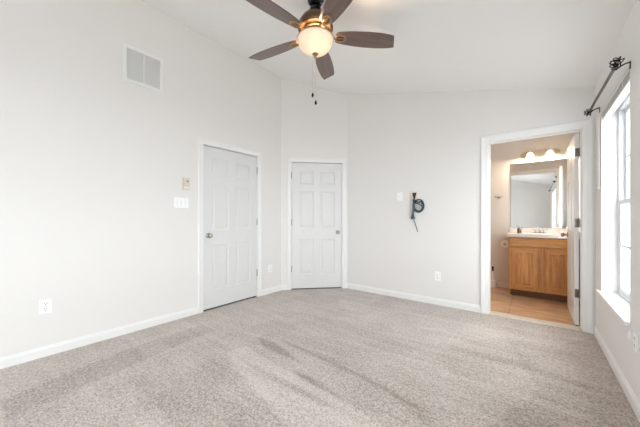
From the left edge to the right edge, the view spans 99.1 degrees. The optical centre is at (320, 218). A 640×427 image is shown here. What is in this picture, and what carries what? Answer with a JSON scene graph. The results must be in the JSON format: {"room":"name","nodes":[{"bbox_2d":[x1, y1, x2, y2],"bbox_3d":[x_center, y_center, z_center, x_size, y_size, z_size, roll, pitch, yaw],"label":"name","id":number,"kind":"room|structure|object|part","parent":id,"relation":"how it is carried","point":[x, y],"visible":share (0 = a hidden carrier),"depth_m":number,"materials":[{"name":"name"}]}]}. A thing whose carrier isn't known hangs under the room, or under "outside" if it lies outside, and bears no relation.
{"room":"empty bedroom","nodes":[
{"label":"empty bedroom","id":0,"kind":"room"},
{"bbox_2d":[0,0,280,356],"bbox_3d":[-2.572,-0.552,1.960,0.120,3.367,6.145,0,0,38],"label":"wall","id":1,"kind":"structure","parent":0,"point":[94,162],"depth_m":2.57,"materials":[{"name":"paint"}]},
{"bbox_2d":[39,298,51,314],"bbox_3d":[-2.264,0.720,2.249,0.009,0.118,0.076,0,0,38],"label":"wall outlet","id":2,"kind":"object","parent":1,"relation":"attached to","point":[45,305],"visible":1,"depth_m":2.25,"materials":[{"name":"white plastic"}]},
{"bbox_2d":[0,285,280,368],"bbox_3d":[-2.483,1.089,1.967,0.013,0.085,6.025,0,0,38],"label":"baseboard","id":3,"kind":"structure","parent":1,"relation":"attached to","point":[29,355],"depth_m":2.49,"materials":[{"name":"white paint"}]},
{"bbox_2d":[123,43,162,92],"bbox_3d":[-1.818,-1.546,2.817,0.009,0.364,0.364,0,0,38],"label":"air vent","id":4,"kind":"object","parent":1,"relation":"in","point":[141,68],"visible":1,"depth_m":2.81,"materials":[{"name":"white metal"}]},
{"bbox_2d":[174,197,188,207],"bbox_3d":[-1.582,-0.184,3.110,0.018,0.116,0.168,0,0,38],"label":"light switch","id":5,"kind":"object","parent":1,"relation":"attached to","point":[178,202],"visible":1,"depth_m":3.11,"materials":[{"name":"white plastic"}]},
{"bbox_2d":[183,178,189,189],"bbox_3d":[-1.542,-0.405,3.147,0.036,0.138,0.080,0,0,38],"label":"thermostat","id":6,"kind":"object","parent":1,"relation":"attached to","point":[186,181],"visible":1,"depth_m":3.13,"materials":[{"name":"beige plastic"}]},
{"bbox_2d":[198,137,260,312],"bbox_3d":[-1.188,0.077,3.660,0.077,2.108,0.956,0,0,38],"label":"door frame","id":7,"kind":"structure","parent":1,"relation":"attached to","point":[201,141],"depth_m":3.33,"materials":[{"name":"white paint"}]},
{"bbox_2d":[203,145,257,310],"bbox_3d":[-1.161,0.114,3.644,0.102,2.024,0.822,0,0,38],"label":"door","id":8,"kind":"structure","parent":1,"relation":"in","point":[230,221],"depth_m":3.60,"materials":[{"name":"white paint"}]},
{"bbox_3d":[-1.360,0.206,3.362,0.067,0.066,0.066,0,0,38],"label":"knob","id":9,"kind":"part","parent":8,"relation":"part of","materials":[{"name":"silver metal"}]},
{"bbox_2d":[268,264,271,272],"bbox_3d":[-0.763,0.755,4.160,0.009,0.118,0.076,0,0,38],"label":"wall outlet","id":10,"kind":"object","parent":1,"relation":"attached to","point":[269,266],"visible":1,"depth_m":4.15,"materials":[{"name":"white plastic"}]},
{"bbox_2d":[281,79,347,284],"bbox_3d":[-0.098,-0.555,4.463,1.140,3.372,0.120,0,0,-7],"label":"wall","id":11,"kind":"structure","parent":0,"point":[308,129],"depth_m":4.39,"materials":[{"name":"paint"}]},
{"bbox_2d":[281,283,346,289],"bbox_3d":[-0.090,1.089,4.397,1.080,0.085,0.013,0,0,-7],"label":"baseboard","id":12,"kind":"structure","parent":11,"relation":"attached to","point":[283,287],"depth_m":4.33,"materials":[{"name":"white paint"}]},
{"bbox_2d":[291,163,341,288],"bbox_3d":[-0.057,0.114,4.398,0.822,2.024,0.102,0,0,-7],"label":"door","id":13,"kind":"structure","parent":11,"relation":"in","point":[316,223],"depth_m":4.42,"materials":[{"name":"white paint"}]},
{"bbox_2d":[287,158,345,289],"bbox_3d":[-0.056,0.077,4.430,0.956,2.108,0.077,0,0,-7],"label":"door frame","id":14,"kind":"structure","parent":11,"relation":"attached to","point":[289,160],"depth_m":4.41,"materials":[{"name":"white paint"}]},
{"bbox_2d":[0,288,639,426],"bbox_3d":[-0.850,1.161,1.106,3.845,0.060,6.889,0,0,38],"label":"floor","id":15,"kind":"structure","parent":0,"point":[315,357],"depth_m":2.00,"materials":[{"name":"carpet"}]},
{"bbox_2d":[140,0,634,93],"bbox_3d":[-0.801,-1.811,1.127,3.935,1.110,7.023,0,0,38],"label":"ceiling","id":16,"kind":"structure","parent":0,"point":[440,45],"depth_m":2.53,"materials":[{"name":"white paint"}]},
{"bbox_2d":[246,0,393,104],"bbox_3d":[-0.078,-1.359,2.188,1.286,0.873,1.272,0,0,38],"label":"ceiling fan","id":17,"kind":"object","parent":16,"relation":"hanging from","point":[315,38],"visible":1,"depth_m":2.15,"materials":[{"name":"brown wood"}]},
{"bbox_3d":[-0.408,-1.482,2.413,0.513,0.006,0.152,0,12,29],"label":"fan blade","id":18,"kind":"part","parent":17,"relation":"part of","materials":[{"name":"brown wood"}]},
{"bbox_3d":[-0.348,-1.482,1.922,0.513,0.006,0.152,0,12,-43],"label":"fan blade","id":19,"kind":"part","parent":17,"relation":"part of","materials":[{"name":"brown wood"}]},
{"bbox_3d":[-0.040,-1.393,2.208,0.292,0.120,0.292,0,0,38],"label":"lamp shade","id":20,"kind":"part","parent":17,"relation":"part of","materials":[{"name":"white glass"}]},
{"bbox_3d":[0.042,-1.482,2.622,0.152,0.006,0.513,-12,-2,11],"label":"fan blade","id":21,"kind":"part","parent":17,"relation":"part of","materials":[{"name":"brown wood"}]},
{"bbox_3d":[0.138,-1.482,1.826,0.152,0.006,0.513,13,-5,-24],"label":"fan blade","id":22,"kind":"part","parent":17,"relation":"part of","materials":[{"name":"brown wood"}]},
{"bbox_3d":[0.379,-1.482,2.259,0.513,0.006,0.152,0,-12,-7],"label":"fan blade","id":23,"kind":"part","parent":17,"relation":"part of","materials":[{"name":"brown wood"}]},
{"bbox_2d":[348,87,595,325],"bbox_3d":[1.613,-0.454,3.623,2.882,3.171,0.114,0,0,38],"label":"wall","id":24,"kind":"structure","parent":0,"point":[427,143],"depth_m":3.67,"materials":[{"name":"paint"}]},
{"bbox_2d":[397,192,402,200],"bbox_3d":[1.139,-0.322,3.914,0.078,0.116,0.015,0,0,38],"label":"cable plate","id":25,"kind":"object","parent":24,"relation":"attached to","point":[399,195],"visible":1,"depth_m":3.91,"materials":[{"name":"white plastic"}]},
{"bbox_2d":[347,283,480,312],"bbox_3d":[1.189,1.089,3.876,1.901,0.085,0.013,0,0,38],"label":"baseboard","id":26,"kind":"structure","parent":24,"relation":"attached to","point":[442,302],"depth_m":3.74,"materials":[{"name":"white paint"}]},
{"bbox_2d":[410,191,417,199],"bbox_3d":[1.297,-0.327,3.796,0.112,0.112,0.006,0,0,38],"label":"cable plate","id":27,"kind":"object","parent":24,"relation":"attached to","point":[416,192],"visible":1,"depth_m":3.78,"materials":[{"name":"beige plastic"}]},
{"bbox_2d":[409,193,423,231],"bbox_3d":[1.326,-0.093,3.755,0.210,0.541,0.058,0,0,38],"label":"cable bundle","id":28,"kind":"object","parent":27,"relation":"hanging from","point":[414,194],"visible":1,"depth_m":3.76,"materials":[{"name":"grey"}]},
{"bbox_2d":[435,271,440,280],"bbox_3d":[1.547,0.753,3.597,0.076,0.118,0.009,0,0,38],"label":"wall outlet","id":29,"kind":"object","parent":24,"relation":"attached to","point":[437,274],"visible":1,"depth_m":3.59,"materials":[{"name":"white plastic"}]},
{"bbox_2d":[481,118,593,333],"bbox_3d":[2.350,0.070,3.036,0.968,2.122,0.135,0,0,38],"label":"door frame","id":30,"kind":"structure","parent":24,"relation":"attached to","point":[587,126],"depth_m":2.78,"materials":[{"name":"white paint"}]},
{"bbox_2d":[561,133,579,325],"bbox_3d":[2.917,0.114,3.153,0.169,2.024,0.796,0,0,38],"label":"door","id":31,"kind":"structure","parent":24,"relation":"in","point":[573,150],"depth_m":2.94,"materials":[{"name":"white paint"}]},
{"bbox_3d":[2.927,0.107,3.166,0.035,2.012,0.762,0,0,38],"label":"panel","id":32,"kind":"part","parent":31,"relation":"part of","materials":[{"name":"white paint"}]},
{"bbox_2d":[491,132,575,282],"bbox_3d":[3.049,-0.088,4.535,2.091,2.440,0.100,0,0,38],"label":"wall","id":33,"kind":"structure","parent":0,"point":[503,155],"depth_m":4.49,"materials":[{"name":"paint"}]},
{"bbox_2d":[497,282,508,287],"bbox_3d":[2.679,1.089,4.755,1.038,0.085,0.013,0,0,38],"label":"baseboard","id":34,"kind":"structure","parent":33,"relation":"attached to","point":[499,284],"depth_m":4.49,"materials":[{"name":"white paint"}]},
{"bbox_2d":[510,228,566,233],"bbox_3d":[3.387,0.180,4.191,0.790,0.072,0.018,0,0,38],"label":"backsplash","id":35,"kind":"structure","parent":33,"relation":"attached to","point":[523,230],"depth_m":4.20,"materials":[{"name":"stone"}]},
{"bbox_2d":[511,158,566,227],"bbox_3d":[3.390,-0.376,4.200,0.761,1.030,0.006,0,0,38],"label":"wall mirror","id":36,"kind":"object","parent":33,"relation":"attached to","point":[538,188],"visible":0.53,"depth_m":4.21,"materials":[{"name":"clear glass"}]},
{"bbox_2d":[521,145,559,158],"bbox_3d":[3.337,-1.024,4.147,0.475,0.146,0.154,0,0,38],"label":"vanity light","id":37,"kind":"object","parent":33,"relation":"attached to","point":[549,152],"visible":1,"depth_m":4.17,"materials":[{"name":"white glass"}]},
{"bbox_3d":[3.230,-0.987,4.202,0.108,0.070,0.108,0,0,38],"label":"lamp shade","id":38,"kind":"part","parent":37,"relation":"part of","materials":[{"name":"white glass"}]},
{"bbox_3d":[3.416,-0.987,4.056,0.108,0.070,0.108,0,0,38],"label":"lamp shade","id":39,"kind":"part","parent":37,"relation":"part of","materials":[{"name":"white glass"}]},
{"bbox_2d":[491,287,579,326],"bbox_3d":[2.587,1.159,3.948,2.091,0.064,1.595,0,0,38],"label":"floor","id":40,"kind":"structure","parent":0,"point":[502,301],"depth_m":3.48,"materials":[{"name":"wood"}]},
{"bbox_2d":[491,266,496,287],"bbox_3d":[2.855,0.954,4.516,0.120,0.348,0.120,0,0,38],"label":"toilet brush","id":41,"kind":"object","parent":40,"relation":"on","point":[493,282],"visible":0.77,"depth_m":4.47,"materials":[{"name":"white plastic"}]},
{"bbox_2d":[488,311,581,330],"bbox_3d":[2.354,1.156,3.042,0.836,0.071,0.116,0,0,38],"label":"threshold","id":42,"kind":"object","parent":40,"relation":"on","point":[550,323],"visible":0.26,"depth_m":3.01,"materials":[{"name":"wood"}]},
{"bbox_2d":[509,237,579,301],"bbox_3d":[3.233,0.695,3.986,0.764,0.866,0.532,0,0,38],"label":"vanity cabinet","id":43,"kind":"object","parent":40,"relation":"on","point":[537,266],"visible":0.68,"depth_m":3.81,"materials":[{"name":"brown wood"}]},
{"bbox_3d":[2.920,0.715,3.906,0.326,0.578,0.018,0,0,38],"label":"cabinet door","id":44,"kind":"part","parent":43,"relation":"part of","materials":[{"name":"brown wood"}]},
{"bbox_3d":[2.920,0.715,3.906,0.214,0.466,0.012,0,0,38],"label":"raised panel","id":45,"kind":"part","parent":43,"relation":"part of","materials":[{"name":"brown wood"}]},
{"bbox_3d":[2.920,0.454,3.906,0.214,0.056,0.016,0,0,38],"label":"door rail","id":46,"kind":"part","parent":43,"relation":"part of","materials":[{"name":"brown wood"}]},
{"bbox_3d":[2.920,0.976,3.906,0.214,0.056,0.016,0,0,38],"label":"door rail","id":47,"kind":"part","parent":43,"relation":"part of","materials":[{"name":"brown wood"}]},
{"bbox_3d":[3.075,0.339,3.785,0.720,0.122,0.018,0,0,38],"label":"drawer","id":48,"kind":"part","parent":43,"relation":"part of","materials":[{"name":"brown wood"}]},
{"bbox_3d":[3.086,0.277,3.799,0.724,0.030,0.018,0,0,38],"label":"frame rail","id":49,"kind":"part","parent":43,"relation":"part of","materials":[{"name":"brown wood"}]},
{"bbox_3d":[3.086,0.421,3.799,0.724,0.032,0.018,0,0,38],"label":"frame rail","id":50,"kind":"part","parent":43,"relation":"part of","materials":[{"name":"brown wood"}]},
{"bbox_3d":[3.086,1.008,3.799,0.724,0.038,0.018,0,0,38],"label":"frame rail","id":51,"kind":"part","parent":43,"relation":"part of","materials":[{"name":"brown wood"}]},
{"bbox_2d":[507,228,579,238],"bbox_3d":[3.226,0.248,3.987,0.790,0.207,0.537,0,0,38],"label":"countertop","id":52,"kind":"structure","parent":43,"relation":"on","point":[525,232],"depth_m":4.04,"materials":[{"name":"stone"}]},
{"bbox_2d":[532,228,547,232],"bbox_3d":[3.311,0.172,4.121,0.160,0.090,0.155,0,0,-11],"label":"faucet","id":53,"kind":"object","parent":52,"relation":"on","point":[535,231],"visible":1,"depth_m":4.11,"materials":[{"name":"silver metal"}]},
{"bbox_3d":[3.229,0.715,3.662,0.326,0.578,0.018,0,0,38],"label":"cabinet door","id":54,"kind":"part","parent":43,"relation":"part of","materials":[{"name":"brown wood"}]},
{"bbox_3d":[3.230,0.715,3.663,0.214,0.466,0.012,0,0,38],"label":"raised panel","id":55,"kind":"part","parent":43,"relation":"part of","materials":[{"name":"brown wood"}]},
{"bbox_3d":[3.229,0.454,3.662,0.214,0.056,0.016,0,0,38],"label":"door rail","id":56,"kind":"part","parent":43,"relation":"part of","materials":[{"name":"brown wood"}]},
{"bbox_3d":[3.229,0.976,3.662,0.214,0.056,0.016,0,0,38],"label":"door rail","id":57,"kind":"part","parent":43,"relation":"part of","materials":[{"name":"brown wood"}]},
{"bbox_2d":[576,0,639,401],"bbox_3d":[1.142,-0.088,0.553,0.170,2.440,8.520,0,0,38],"label":"wall","id":58,"kind":"structure","parent":0,"point":[613,331],"depth_m":2.03,"materials":[{"name":"paint"}]},
{"bbox_2d":[584,56,630,115],"bbox_3d":[2.205,-0.989,2.128,0.104,0.112,1.218,0,0,38],"label":"curtain rod","id":59,"kind":"object","parent":58,"relation":"attached to","point":[616,63],"visible":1,"depth_m":1.83,"materials":[{"name":"grey metal"}]},
{"bbox_3d":[2.192,-0.989,2.138,0.019,0.059,1.051,0,0,38],"label":"rod","id":60,"kind":"part","parent":59,"relation":"part of","materials":[{"name":"grey metal"}]},
{"bbox_2d":[595,93,629,325],"bbox_3d":[2.322,-0.146,2.078,0.194,1.644,1.054,0,0,38],"label":"window","id":61,"kind":"structure","parent":58,"relation":"in","point":[619,303],"depth_m":2.33,"materials":[{"name":"glass"}]},
{"bbox_3d":[2.300,0.661,2.095,0.138,0.028,1.054,0,0,38],"label":"sill","id":62,"kind":"part","parent":61,"relation":"part of","materials":[{"name":"white paint"}]},
{"bbox_2d":[602,69,629,119],"bbox_3d":[2.259,-0.927,2.068,0.056,0.082,0.925,0,0,38],"label":"window shade","id":63,"kind":"object","parent":61,"relation":"attached to","point":[623,88],"visible":0.85,"depth_m":2.02,"materials":[{"name":"white plastic"}]},
{"bbox_2d":[598,113,600,188],"bbox_3d":[2.534,-0.612,2.479,0.020,0.687,0.048,0,0,38],"label":"wand","id":64,"kind":"object","parent":63,"relation":"hanging from","point":[600,113],"visible":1,"depth_m":2.48,"materials":[{"name":"white plastic"}]},
{"bbox_3d":[2.343,-0.159,2.001,0.066,1.620,0.937,0,0,38],"label":"frame","id":65,"kind":"part","parent":61,"relation":"part of","materials":[{"name":"white plastic"}]},
{"bbox_3d":[2.331,0.229,2.011,0.026,0.782,0.873,0,0,38],"label":"sash","id":66,"kind":"part","parent":61,"relation":"part of","materials":[{"name":"white plastic"}]},
{"bbox_3d":[2.356,-0.529,1.992,0.026,0.814,0.873,0,0,38],"label":"sash","id":67,"kind":"part","parent":61,"relation":"part of","materials":[{"name":"white plastic"}]},
{"bbox_2d":[594,325,639,421],"bbox_3d":[0.609,1.089,0.023,0.013,0.085,6.789,0,0,38],"label":"baseboard","id":68,"kind":"structure","parent":58,"relation":"attached to","point":[633,400],"depth_m":1.87,"materials":[{"name":"white paint"}]},
{"bbox_2d":[633,330,637,354],"bbox_3d":[1.858,0.727,1.610,0.009,0.118,0.076,0,0,38],"label":"wall outlet","id":69,"kind":"object","parent":58,"relation":"attached to","point":[635,335],"visible":1,"depth_m":1.60,"materials":[{"name":"white plastic"}]},
{"bbox_3d":[3.008,0.369,4.380,0.077,0.049,0.196,0,0,38],"label":"paper holder","id":70,"kind":"object","parent":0,"visible":0},
{"bbox_2d":[501,240,508,247],"bbox_3d":[2.958,0.398,4.368,0.112,0.112,0.105,0,0,38],"label":"toilet roll","id":71,"kind":"object","parent":70,"relation":"hanging from","point":[503,241],"visible":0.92,"depth_m":4.33,"materials":[{"name":"white paper"}]}
]}

